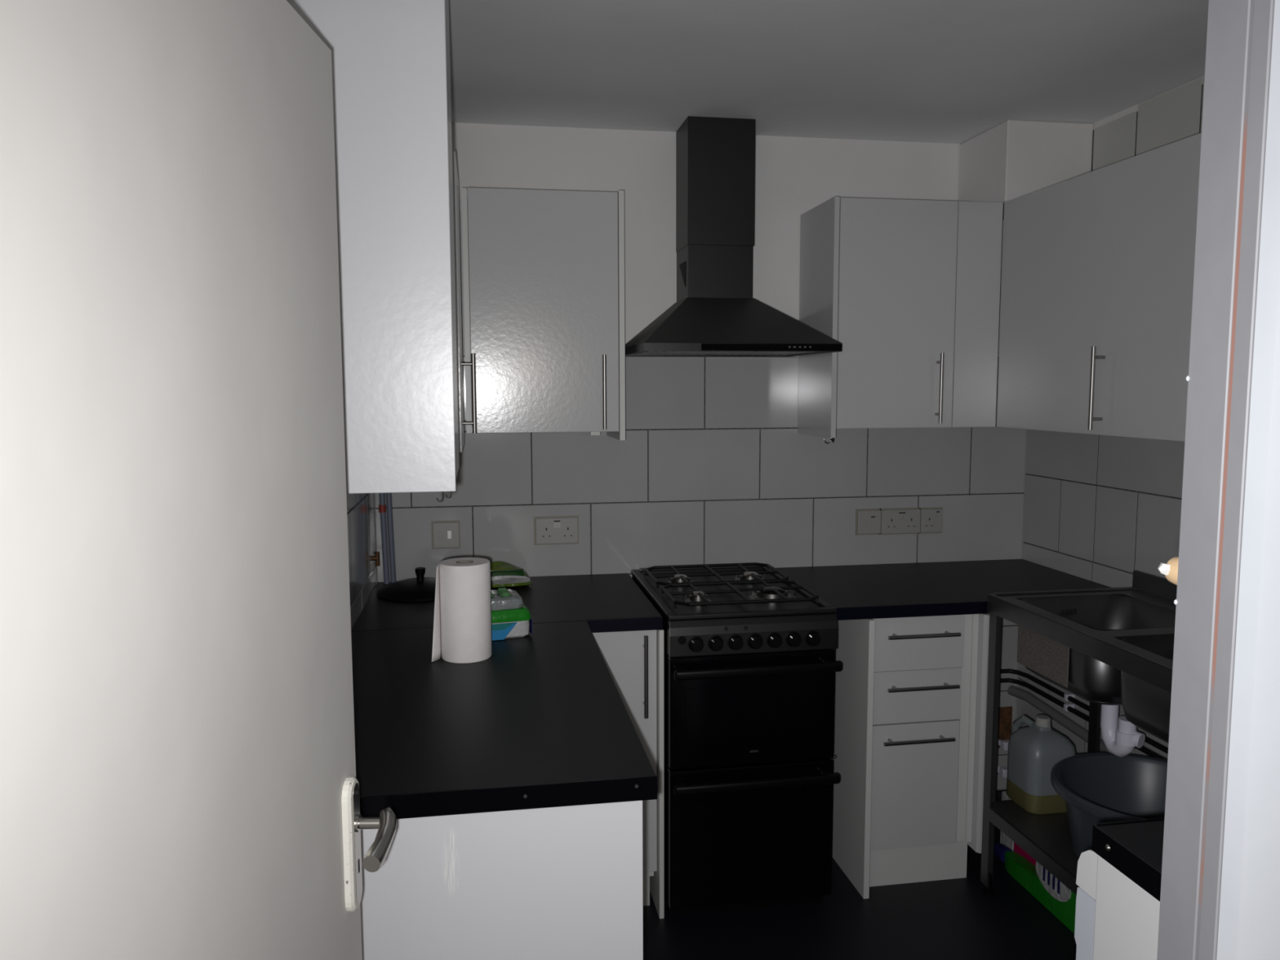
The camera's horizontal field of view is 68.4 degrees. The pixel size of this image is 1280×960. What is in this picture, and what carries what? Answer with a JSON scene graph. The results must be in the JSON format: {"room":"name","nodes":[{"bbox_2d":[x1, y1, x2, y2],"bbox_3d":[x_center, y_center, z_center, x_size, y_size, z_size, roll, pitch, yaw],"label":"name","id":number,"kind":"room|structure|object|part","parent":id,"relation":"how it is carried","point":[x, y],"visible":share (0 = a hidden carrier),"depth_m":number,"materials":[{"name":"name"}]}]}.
{"room":"kitchen","nodes":[
{"label":"kitchen","id":0,"kind":"room"},
{"bbox_2d":[346,493,377,630],"bbox_3d":[-0.722,0.171,1.816,0.120,2.403,2.659,-1,6,-9],"label":"wall","id":1,"kind":"structure","parent":0,"point":[360,506],"depth_m":2.75,"materials":[{"name":"paint"}]},
{"bbox_2d":[286,0,458,493],"bbox_3d":[-0.491,-0.505,1.668,0.312,1.020,0.396,-1,6,-9],"label":"upper cabinet","id":2,"kind":"object","parent":1,"relation":"attached to","point":[391,66],"visible":0.67,"depth_m":1.50,"materials":[{"name":"grey"}]},
{"bbox_2d":[436,491,444,502],"bbox_3d":[-0.367,0.018,1.733,0.015,0.046,0.004,-1,6,-9],"label":"hook","id":3,"kind":"object","parent":2,"relation":"attached to","point":[442,499],"visible":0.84,"depth_m":1.73,"materials":[{"name":"silver metal"}]},
{"bbox_2d":[445,491,452,497],"bbox_3d":[-0.356,0.014,1.755,0.013,0.041,0.004,-1,6,-9],"label":"hook","id":4,"kind":"object","parent":2,"relation":"attached to","point":[451,495],"visible":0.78,"depth_m":1.75,"materials":[{"name":"silver metal"}]},
{"bbox_3d":[-0.352,-0.508,1.702,0.019,1.006,0.375,-1,6,-9],"label":"door","id":5,"kind":"part","parent":2,"relation":"part of","materials":[{"name":"grey laminate"}]},
{"bbox_2d":[372,551,379,566],"bbox_3d":[-0.851,0.255,3.041,0.022,0.045,0.016,-1,6,-9],"label":"gas valve","id":6,"kind":"object","parent":1,"relation":"attached to","point":[376,557],"visible":1,"depth_m":3.04,"materials":[{"name":"gold metal"}]},
{"bbox_2d":[452,151,476,452],"bbox_3d":[-0.628,-0.467,2.584,0.342,0.760,0.400,-1,6,-9],"label":"upper cabinet","id":7,"kind":"object","parent":1,"relation":"attached to","point":[455,181],"visible":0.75,"depth_m":2.46,"materials":[{"name":"grey"}]},
{"bbox_3d":[-0.505,-0.468,2.594,0.020,0.760,0.380,-1,6,-9],"label":"door","id":8,"kind":"part","parent":7,"relation":"part of","materials":[{"name":"grey laminate"}]},
{"bbox_3d":[-0.491,-0.330,2.677,0.030,0.009,0.009,-1,6,-9],"label":"handle post","id":9,"kind":"part","parent":7,"relation":"part of","materials":[{"name":"silver metal"}]},
{"bbox_3d":[-0.490,-0.163,2.693,0.030,0.009,0.009,-1,6,-9],"label":"handle post","id":10,"kind":"part","parent":7,"relation":"part of","materials":[{"name":"silver metal"}]},
{"bbox_3d":[-0.474,-0.246,2.688,0.012,0.226,0.012,-1,6,-9],"label":"handle","id":11,"kind":"part","parent":7,"relation":"part of","materials":[{"name":"silver metal"}]},
{"bbox_2d":[373,122,1026,790],"bbox_3d":[0.268,0.013,3.376,2.550,2.403,0.124,-1,6,-9],"label":"wall","id":12,"kind":"structure","parent":0,"point":[713,465],"depth_m":3.28,"materials":[{"name":"paint"}]},
{"bbox_2d":[378,493,390,584],"bbox_3d":[-0.849,-0.402,3.047,0.035,1.499,0.022,-1,6,-9],"label":"riser pipe","id":13,"kind":"object","parent":12,"relation":"attached to","point":[382,506],"visible":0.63,"depth_m":3.10,"materials":[{"name":"blue paint"}]},
{"bbox_2d":[386,493,396,583],"bbox_3d":[-0.831,-0.404,3.062,0.035,1.499,0.018,-1,6,-9],"label":"riser pipe","id":14,"kind":"object","parent":12,"relation":"attached to","point":[388,495],"visible":0.32,"depth_m":3.12,"materials":[{"name":"blue paint"}]},
{"bbox_2d":[431,520,460,549],"bbox_3d":[-0.654,0.185,3.171,0.095,0.095,0.016,-1,6,-9],"label":"switch","id":15,"kind":"object","parent":12,"relation":"attached to","point":[444,534],"visible":1,"depth_m":3.17,"materials":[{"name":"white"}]},
{"bbox_2d":[461,187,625,440],"bbox_3d":[-0.309,-0.508,2.986,0.485,0.757,0.358,-1,6,-9],"label":"upper cabinet","id":16,"kind":"object","parent":12,"relation":"attached to","point":[544,270],"visible":0.95,"depth_m":2.85,"materials":[{"name":"grey"}]},
{"bbox_3d":[-0.108,-0.267,2.868,0.012,0.226,0.012,-1,6,-9],"label":"handle","id":17,"kind":"part","parent":16,"relation":"part of","materials":[{"name":"silver metal"}]},
{"bbox_3d":[-0.081,-0.514,3.042,0.018,0.757,0.322,-1,6,-9],"label":"panel","id":18,"kind":"part","parent":16,"relation":"part of","materials":[{"name":"grey"}]},
{"bbox_2d":[533,515,578,545],"bbox_3d":[-0.286,0.173,3.232,0.154,0.098,0.016,-1,6,-9],"label":"double socket","id":19,"kind":"object","parent":12,"relation":"attached to","point":[548,530],"visible":1,"depth_m":3.23,"materials":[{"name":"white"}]},
{"bbox_2d":[625,115,842,356],"bbox_3d":[0.267,-0.777,2.981,0.603,0.752,0.504,-1,6,-9],"label":"hood","id":20,"kind":"object","parent":12,"relation":"attached to","point":[715,313],"visible":0.98,"depth_m":3.03,"materials":[{"name":"metal"}]},
{"bbox_2d":[855,508,880,534],"bbox_3d":[0.830,0.152,3.417,0.096,0.094,0.016,-1,6,-9],"label":"switch","id":21,"kind":"object","parent":12,"relation":"attached to","point":[868,521],"visible":1,"depth_m":3.41,"materials":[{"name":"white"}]},
{"bbox_2d":[879,507,920,534],"bbox_3d":[0.950,0.151,3.438,0.158,0.096,0.016,-1,6,-9],"label":"double socket","id":22,"kind":"object","parent":12,"relation":"attached to","point":[896,521],"visible":1,"depth_m":3.43,"materials":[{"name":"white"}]},
{"bbox_2d":[797,196,1003,438],"bbox_3d":[0.870,-0.531,3.177,0.570,0.758,0.368,-1,6,-9],"label":"upper cabinet","id":23,"kind":"object","parent":12,"relation":"attached to","point":[908,289],"visible":0.98,"depth_m":3.04,"materials":[{"name":"grey"}]},
{"bbox_3d":[0.594,-0.528,3.152,0.017,0.758,0.326,-1,6,-9],"label":"panel","id":24,"kind":"part","parent":23,"relation":"part of","materials":[{"name":"grey laminate"}]},
{"bbox_3d":[0.824,-0.530,3.032,0.396,0.725,0.022,-1,6,-9],"label":"door","id":25,"kind":"part","parent":23,"relation":"part of","materials":[{"name":"grey laminate"}]},
{"bbox_3d":[0.971,-0.296,3.036,0.012,0.226,0.012,-1,6,-9],"label":"handle","id":26,"kind":"part","parent":23,"relation":"part of","materials":[{"name":"silver metal"}]},
{"bbox_3d":[1.097,-0.536,3.078,0.154,0.725,0.022,-1,6,-9],"label":"corner panel","id":27,"kind":"part","parent":23,"relation":"part of","materials":[{"name":"grey laminate"}]},
{"bbox_2d":[919,506,942,533],"bbox_3d":[1.069,0.149,3.457,0.092,0.095,0.016,-1,6,-9],"label":"socket","id":28,"kind":"object","parent":12,"relation":"attached to","point":[931,518],"visible":1,"depth_m":3.45,"materials":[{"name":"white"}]},
{"bbox_2d":[996,764,1007,777],"bbox_3d":[1.369,1.099,3.556,0.054,0.040,0.085,-2,6,-22],"label":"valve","id":29,"kind":"object","parent":12,"relation":"attached to","point":[1002,771],"visible":0.53,"depth_m":3.53,"materials":[{"name":"white plastic"}]},
{"bbox_2d":[997,738,1008,751],"bbox_3d":[1.369,0.992,3.547,0.060,0.037,0.077,-1,6,-9],"label":"valve","id":30,"kind":"object","parent":12,"relation":"attached to","point":[1003,744],"visible":0.52,"depth_m":3.52,"materials":[{"name":"white plastic"}]},
{"bbox_2d":[448,0,1208,143],"bbox_3d":[0.246,-0.951,0.620,3.800,0.060,5.700,-1,6,-9],"label":"ceiling","id":31,"kind":"structure","parent":0,"point":[926,71],"depth_m":2.48,"materials":[{"name":"paint"}]},
{"bbox_2d":[643,789,1076,959],"bbox_3d":[0.254,1.500,0.864,3.800,0.060,5.700,-1,6,-9],"label":"floor","id":32,"kind":"structure","parent":0,"point":[947,919],"depth_m":2.71,"materials":[{"name":"tile"}]},
{"bbox_2d":[360,800,643,959],"bbox_3d":[-0.383,0.917,2.097,0.611,0.862,1.055,-1,6,-9],"label":"base cabinet","id":33,"kind":"object","parent":32,"relation":"on","point":[559,882],"visible":0.34,"depth_m":1.56,"materials":[{"name":"grey"}]},
{"bbox_2d":[351,619,657,819],"bbox_3d":[-0.373,0.469,2.052,0.634,0.040,1.082,-1,6,-9],"label":"countertop","id":34,"kind":"structure","parent":33,"relation":"on","point":[543,721],"depth_m":1.79,"materials":[{"name":"black laminate"}]},
{"bbox_2d":[431,557,492,663],"bbox_3d":[-0.423,0.311,2.268,0.128,0.232,0.120,0,6,5],"label":"roll","id":35,"kind":"object","parent":34,"relation":"on","point":[462,621],"visible":1,"depth_m":2.22,"materials":[{"name":"paper"}]},
{"bbox_2d":[490,587,532,640],"bbox_3d":[-0.394,0.348,2.488,0.194,0.118,0.161,-2,6,-19],"label":"pack","id":36,"kind":"object","parent":34,"relation":"on","point":[510,618],"visible":0.48,"depth_m":2.44,"materials":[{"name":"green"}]},
{"bbox_2d":[491,622,514,631],"bbox_3d":[-0.368,0.377,2.415,0.100,0.016,0.001,-2,6,-19],"label":"print","id":37,"kind":"object","parent":36,"relation":"on","point":[495,626],"depth_m":2.42,"materials":[{"name":"teal"}]},
{"bbox_2d":[491,622,517,640],"bbox_3d":[-0.366,0.390,2.418,0.104,0.042,0.018,-1,6,-9],"label":"print","id":38,"kind":"object","parent":36,"relation":"attached to","point":[500,630],"depth_m":2.42,"materials":[{"name":"blue"}]},
{"bbox_2d":[591,629,664,919],"bbox_3d":[-0.398,0.832,2.948,0.844,0.861,0.643,-1,6,-9],"label":"base cabinet","id":39,"kind":"object","parent":32,"relation":"on","point":[633,660],"visible":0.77,"depth_m":2.71,"materials":[{"name":"grey"}]},
{"bbox_2d":[351,573,662,632],"bbox_3d":[-0.408,0.383,2.913,0.850,0.038,0.639,-1,6,-9],"label":"countertop","id":40,"kind":"structure","parent":39,"relation":"on","point":[608,602],"depth_m":2.80,"materials":[{"name":"black laminate"}]},
{"bbox_2d":[376,567,435,601],"bbox_3d":[-0.695,0.318,2.981,0.270,0.079,0.270,-1,6,-9],"label":"lid","id":41,"kind":"object","parent":40,"relation":"on","point":[420,588],"visible":0.8,"depth_m":2.90,"materials":[{"name":"black plastic"}]},
{"bbox_3d":[-0.695,0.298,2.979,0.032,0.039,0.032,-1,6,-9],"label":"knob","id":42,"kind":"part","parent":41,"relation":"part of","materials":[{"name":"black plastic"}]},
{"bbox_2d":[489,561,533,588],"bbox_3d":[-0.459,0.309,3.079,0.202,0.076,0.194,-2,6,-16],"label":"pack","id":43,"kind":"object","parent":40,"relation":"on","point":[503,575],"visible":0.64,"depth_m":3.02,"materials":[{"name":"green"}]},
{"bbox_3d":[-0.448,0.302,3.023,0.150,0.023,0.024,-2,6,-16],"label":"dark panel","id":44,"kind":"part","parent":43,"relation":"part of","materials":[{"name":"green"}]},
{"bbox_3d":[0.018,0.559,2.670,0.012,0.238,0.012,-1,6,-9],"label":"handle","id":45,"kind":"part","parent":39,"relation":"part of","materials":[{"name":"silver metal"}]},
{"bbox_3d":[0.010,0.824,3.022,0.014,0.861,0.632,-1,6,-9],"label":"panel","id":46,"kind":"part","parent":39,"relation":"part of","materials":[{"name":"grey"}]},
{"bbox_2d":[631,562,842,916],"bbox_3d":[0.277,0.785,3.013,0.501,0.938,0.726,-1,6,-9],"label":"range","id":47,"kind":"object","parent":32,"relation":"on","point":[750,666],"visible":1,"depth_m":2.70,"materials":[{"name":"black metal"}]},
{"bbox_3d":[0.132,0.330,3.086,0.096,0.018,0.096,-1,6,-9],"label":"burner","id":48,"kind":"part","parent":47,"relation":"part of","materials":[{"name":"silver metal"}]},
{"bbox_3d":[0.157,0.458,2.618,0.045,0.045,0.025,-1,6,-9],"label":"control knob","id":49,"kind":"part","parent":47,"relation":"part of","materials":[{"name":"black plastic"}]},
{"bbox_3d":[0.175,0.355,2.831,0.081,0.018,0.081,-1,6,-9],"label":"burner","id":50,"kind":"part","parent":47,"relation":"part of","materials":[{"name":"silver metal"}]},
{"bbox_3d":[0.213,0.457,2.627,0.045,0.045,0.025,-1,6,-9],"label":"control knob","id":51,"kind":"part","parent":47,"relation":"part of","materials":[{"name":"black plastic"}]},
{"bbox_2d":[631,565,837,620],"bbox_3d":[0.267,0.345,2.992,0.493,0.018,0.678,-1,6,-9],"label":"cooktop","id":52,"kind":"object","parent":47,"relation":"in","point":[815,608],"depth_m":2.86,"materials":[{"name":"metal"}]},
{"bbox_3d":[0.269,0.456,2.636,0.045,0.045,0.025,-1,6,-9],"label":"control knob","id":53,"kind":"part","parent":47,"relation":"part of","materials":[{"name":"black plastic"}]},
{"bbox_3d":[0.366,0.326,3.125,0.108,0.018,0.108,-1,6,-9],"label":"burner","id":54,"kind":"part","parent":47,"relation":"part of","materials":[{"name":"silver metal"}]},
{"bbox_3d":[0.323,1.025,2.740,0.487,0.411,0.033,-1,6,-9],"label":"oven door","id":55,"kind":"part","parent":47,"relation":"part of","materials":[{"name":"black glass"}]},
{"bbox_3d":[0.322,0.652,2.703,0.487,0.323,0.033,-1,6,-9],"label":"oven door","id":56,"kind":"part","parent":47,"relation":"part of","materials":[{"name":"black glass"}]},
{"bbox_3d":[0.325,0.455,2.646,0.045,0.045,0.025,-1,6,-9],"label":"control knob","id":57,"kind":"part","parent":47,"relation":"part of","materials":[{"name":"black plastic"}]},
{"bbox_3d":[0.336,0.863,2.672,0.486,0.028,0.022,-1,6,-9],"label":"handle","id":58,"kind":"part","parent":47,"relation":"part of","materials":[{"name":"black plastic"}]},
{"bbox_3d":[0.335,0.535,2.639,0.486,0.028,0.022,-1,6,-9],"label":"handle","id":59,"kind":"part","parent":47,"relation":"part of","materials":[{"name":"black plastic"}]},
{"bbox_3d":[0.405,0.349,2.884,0.144,0.018,0.144,-1,6,-9],"label":"burner","id":60,"kind":"part","parent":47,"relation":"part of","materials":[{"name":"silver metal"}]},
{"bbox_3d":[0.381,0.454,2.655,0.045,0.045,0.025,-1,6,-9],"label":"control knob","id":61,"kind":"part","parent":47,"relation":"part of","materials":[{"name":"black plastic"}]},
{"bbox_3d":[0.437,0.453,2.664,0.045,0.045,0.025,-1,6,-9],"label":"control knob","id":62,"kind":"part","parent":47,"relation":"part of","materials":[{"name":"black plastic"}]},
{"bbox_3d":[0.493,0.451,2.673,0.045,0.045,0.025,-1,6,-9],"label":"control knob","id":63,"kind":"part","parent":47,"relation":"part of","materials":[{"name":"black plastic"}]},
{"bbox_2d":[831,613,989,898],"bbox_3d":[0.820,0.808,3.154,0.396,0.861,0.638,-1,6,-9],"label":"base cabinet","id":64,"kind":"object","parent":32,"relation":"on","point":[910,696],"visible":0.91,"depth_m":2.89,"materials":[{"name":"grey wood"}]},
{"bbox_3d":[0.633,0.812,3.125,0.018,0.861,0.632,-1,6,-9],"label":"panel","id":65,"kind":"part","parent":64,"relation":"part of","materials":[{"name":"grey"}]},
{"bbox_3d":[0.836,0.937,2.901,0.297,0.392,0.020,-1,6,-9],"label":"drawer","id":66,"kind":"part","parent":64,"relation":"part of","materials":[{"name":"grey laminate"}]},
{"bbox_3d":[0.837,0.657,2.876,0.297,0.163,0.020,-1,6,-9],"label":"drawer","id":67,"kind":"part","parent":64,"relation":"part of","materials":[{"name":"grey laminate"}]},
{"bbox_3d":[0.836,0.491,2.849,0.297,0.164,0.020,-1,6,-9],"label":"drawer","id":68,"kind":"part","parent":64,"relation":"part of","materials":[{"name":"grey laminate"}]},
{"bbox_3d":[0.845,0.791,2.845,0.226,0.012,0.012,-1,6,-9],"label":"handle","id":69,"kind":"part","parent":64,"relation":"part of","materials":[{"name":"silver metal"}]},
{"bbox_3d":[0.854,0.627,2.833,0.226,0.012,0.012,-1,6,-9],"label":"handle","id":70,"kind":"part","parent":64,"relation":"part of","materials":[{"name":"silver metal"}]},
{"bbox_3d":[0.848,0.465,2.805,0.226,0.012,0.012,-1,6,-9],"label":"handle","id":71,"kind":"part","parent":64,"relation":"part of","materials":[{"name":"silver metal"}]},
{"bbox_2d":[775,559,1111,620],"bbox_3d":[1.000,0.355,3.154,0.989,0.038,0.626,-1,6,-9],"label":"countertop","id":72,"kind":"structure","parent":64,"relation":"on","point":[915,589],"depth_m":3.09,"materials":[{"name":"black laminate"}]},
{"bbox_3d":[1.048,0.776,2.901,0.028,0.749,0.062,-1,6,-9],"label":"corner post","id":73,"kind":"part","parent":64,"relation":"part of","materials":[{"name":"grey laminate"}]},
{"bbox_2d":[1000,791,1053,866],"bbox_3d":[1.265,1.149,3.045,0.075,0.199,0.245,-1,6,-9],"label":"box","id":74,"kind":"object","parent":32,"relation":"on","point":[1004,839],"visible":0.09,"depth_m":3.09,"materials":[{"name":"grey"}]},
{"bbox_2d":[993,843,1076,933],"bbox_3d":[1.223,1.177,2.845,0.054,0.184,0.531,-1,6,-9],"label":"bag","id":75,"kind":"object","parent":32,"relation":"on","point":[1056,897],"visible":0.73,"depth_m":2.82,"materials":[{"name":"green plastic"}]},
{"bbox_2d":[980,569,1177,896],"bbox_3d":[1.392,0.831,2.307,0.505,0.980,1.246,-1,6,-9],"label":"sink","id":76,"kind":"object","parent":32,"relation":"on","point":[1107,646],"visible":0.51,"depth_m":2.65,"materials":[{"name":"silver metal"}]},
{"bbox_3d":[1.069,0.793,2.842,0.038,0.891,0.038,-1,6,-9],"label":"leg","id":77,"kind":"part","parent":76,"relation":"part of","materials":[{"name":"grey metal"}]},
{"bbox_2d":[1006,715,1075,814],"bbox_3d":[1.215,0.847,2.867,0.156,0.268,0.182,-1,6,-9],"label":"plastic jug","id":78,"kind":"object","parent":76,"relation":"on","point":[1034,749],"visible":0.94,"depth_m":2.80,"materials":[{"name":"clear plastic"}]},
{"bbox_3d":[1.177,0.767,2.902,0.026,0.093,0.086,-2,6,-21],"label":"handle","id":79,"kind":"part","parent":78,"relation":"part of","materials":[{"name":"grey plastic"}]},
{"bbox_3d":[1.409,0.786,2.899,0.038,0.891,0.038,-1,6,-9],"label":"leg","id":80,"kind":"part","parent":76,"relation":"part of","materials":[{"name":"grey metal"}]},
{"bbox_3d":[1.308,0.470,2.628,0.354,0.209,0.389,-1,6,-9],"label":"bowl","id":81,"kind":"part","parent":76,"relation":"part of","materials":[{"name":"silver metal"}]},
{"bbox_2d":[1050,751,1167,858],"bbox_3d":[1.343,0.912,2.506,0.472,0.210,0.481,-1,6,-9],"label":"plastic tub","id":82,"kind":"object","parent":76,"relation":"on","point":[1100,787],"visible":0.41,"depth_m":2.67,"materials":[{"name":"grey plastic"}]},
{"bbox_2d":[1100,704,1145,757],"bbox_3d":[1.295,0.666,2.539,0.068,0.161,0.142,-1,6,-9],"label":"trap","id":83,"kind":"object","parent":76,"relation":"attached to","point":[1120,736],"visible":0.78,"depth_m":2.52,"materials":[{"name":"white plastic"}]},
{"bbox_3d":[1.381,0.512,2.199,0.354,0.209,0.384,-1,6,-9],"label":"bowl","id":84,"kind":"part","parent":76,"relation":"part of","materials":[{"name":"silver metal"}]},
{"bbox_2d":[1074,849,1159,959],"bbox_3d":[1.019,1.001,1.209,0.597,0.860,0.662,-1,6,-9],"label":"washing machine","id":85,"kind":"object","parent":32,"relation":"on","point":[1116,918],"visible":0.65,"depth_m":1.37,"materials":[{"name":"white"}]},
{"bbox_3d":[0.969,0.961,1.509,0.593,0.682,0.044,-1,6,-9],"label":"panel","id":86,"kind":"part","parent":85,"relation":"part of","materials":[{"name":"white plastic"}]},
{"bbox_3d":[0.967,0.582,1.472,0.593,0.073,0.046,-1,6,-9],"label":"control panel","id":87,"kind":"part","parent":85,"relation":"part of","materials":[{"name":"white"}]},
{"bbox_2d":[1091,817,1164,902],"bbox_3d":[1.271,0.550,1.169,1.115,0.040,0.655,-1,6,-9],"label":"countertop","id":88,"kind":"structure","parent":85,"relation":"on","point":[1135,848],"depth_m":1.34,"materials":[{"name":"black laminate"}]},
{"bbox_2d":[1016,75,1204,759],"bbox_3d":[1.714,0.123,2.221,0.120,2.403,2.659,-1,6,-9],"label":"wall","id":89,"kind":"structure","parent":0,"point":[1102,509],"depth_m":3.03,"materials":[{"name":"tile"}]},
{"bbox_2d":[958,119,1093,220],"bbox_3d":[1.311,-1.051,3.229,0.305,0.260,0.318,-1,6,-9],"label":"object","id":90,"kind":"structure","parent":89,"relation":"attached to","point":[1011,159],"depth_m":3.08,"materials":[{"name":"paint"}]},
{"bbox_2d":[1007,685,1109,752],"bbox_3d":[1.561,0.932,2.670,0.059,0.141,1.826,-1,6,-9],"label":"pipe","id":91,"kind":"object","parent":89,"relation":"attached to","point":[1036,702],"visible":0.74,"depth_m":3.31,"materials":[{"name":"grey plastic"}]},
{"bbox_2d":[1000,678,1167,759],"bbox_3d":[1.574,0.843,2.652,0.088,0.026,1.860,-1,6,-12],"label":"pipe","id":92,"kind":"object","parent":89,"relation":"attached to","point":[1067,707],"visible":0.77,"depth_m":3.27,"materials":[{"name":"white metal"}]},
{"bbox_2d":[1000,668,1168,754],"bbox_3d":[1.573,0.808,2.648,0.088,0.026,1.860,-1,6,-12],"label":"pipe","id":93,"kind":"object","parent":89,"relation":"attached to","point":[1070,697],"visible":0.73,"depth_m":3.25,"materials":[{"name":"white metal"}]},
{"bbox_2d":[996,133,1201,441],"bbox_3d":[1.419,-0.476,2.469,0.356,0.725,1.283,-1,6,-9],"label":"upper cabinet","id":94,"kind":"object","parent":89,"relation":"attached to","point":[1098,273],"visible":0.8,"depth_m":2.56,"materials":[{"name":"grey"}]},
{"bbox_3d":[1.232,-0.250,2.569,0.012,0.226,0.012,-1,6,-9],"label":"handle","id":95,"kind":"part","parent":94,"relation":"part of","materials":[{"name":"silver metal"}]},
{"bbox_3d":[1.250,-0.167,2.580,0.032,0.009,0.009,-1,6,-9],"label":"handle post","id":96,"kind":"part","parent":94,"relation":"part of","materials":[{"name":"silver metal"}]},
{"bbox_3d":[1.250,-0.334,2.564,0.032,0.009,0.009,-1,6,-9],"label":"handle post","id":97,"kind":"part","parent":94,"relation":"part of","materials":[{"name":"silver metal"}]},
{"bbox_2d":[1132,569,1177,600],"bbox_3d":[1.631,0.373,2.302,0.017,0.070,1.246,-1,6,-9],"label":"backsplash","id":98,"kind":"structure","parent":89,"relation":"attached to","point":[1154,584],"depth_m":2.81,"materials":[{"name":"grey tile"}]},
{"bbox_3d":[0.720,0.278,0.690,2.590,2.403,0.048,-1,6,-9],"label":"wall","id":99,"kind":"structure","parent":0,"visible":0},
{"bbox_2d":[0,0,396,959],"bbox_3d":[-0.374,0.468,0.928,0.105,1.974,0.762,0,6,-1],"label":"door","id":100,"kind":"structure","parent":99,"relation":"in","point":[178,780],"depth_m":0.78,"materials":[{"name":"paint"}]},
{"label":"plate","id":101,"kind":"part","parent":100,"relation":"part of","materials":[{"name":"white metal"}]},
{"bbox_3d":[-0.380,0.489,1.270,0.001,0.167,0.027,0,6,0],"label":"plate","id":102,"kind":"part","parent":100,"relation":"part of","materials":[{"name":"silver metal"}]},
{"bbox_3d":[-0.338,0.469,1.233,0.028,0.042,0.101,0,6,-1],"label":"lever","id":103,"kind":"part","parent":100,"relation":"part of","materials":[{"name":"silver metal"}]},
{"bbox_2d":[1156,0,1279,959],"bbox_3d":[0.013,0.467,0.594,0.867,2.050,0.093,-1,6,-9],"label":"trim","id":104,"kind":"structure","parent":99,"relation":"attached to","point":[1220,897],"depth_m":0.59,"materials":[{"name":"grey paint"}]},
{"bbox_3d":[0.376,0.064,0.651,0.021,0.021,0.024,-1,6,-9],"label":"wooden knob","id":105,"kind":"part","parent":104,"relation":"part of","materials":[{"name":"brown wood"}]},
{"bbox_3d":[0.410,0.464,0.621,0.074,2.050,0.016,-1,6,-9],"label":"architrave","id":106,"kind":"part","parent":104,"relation":"part of","materials":[{"name":"white paint"}]}
]}

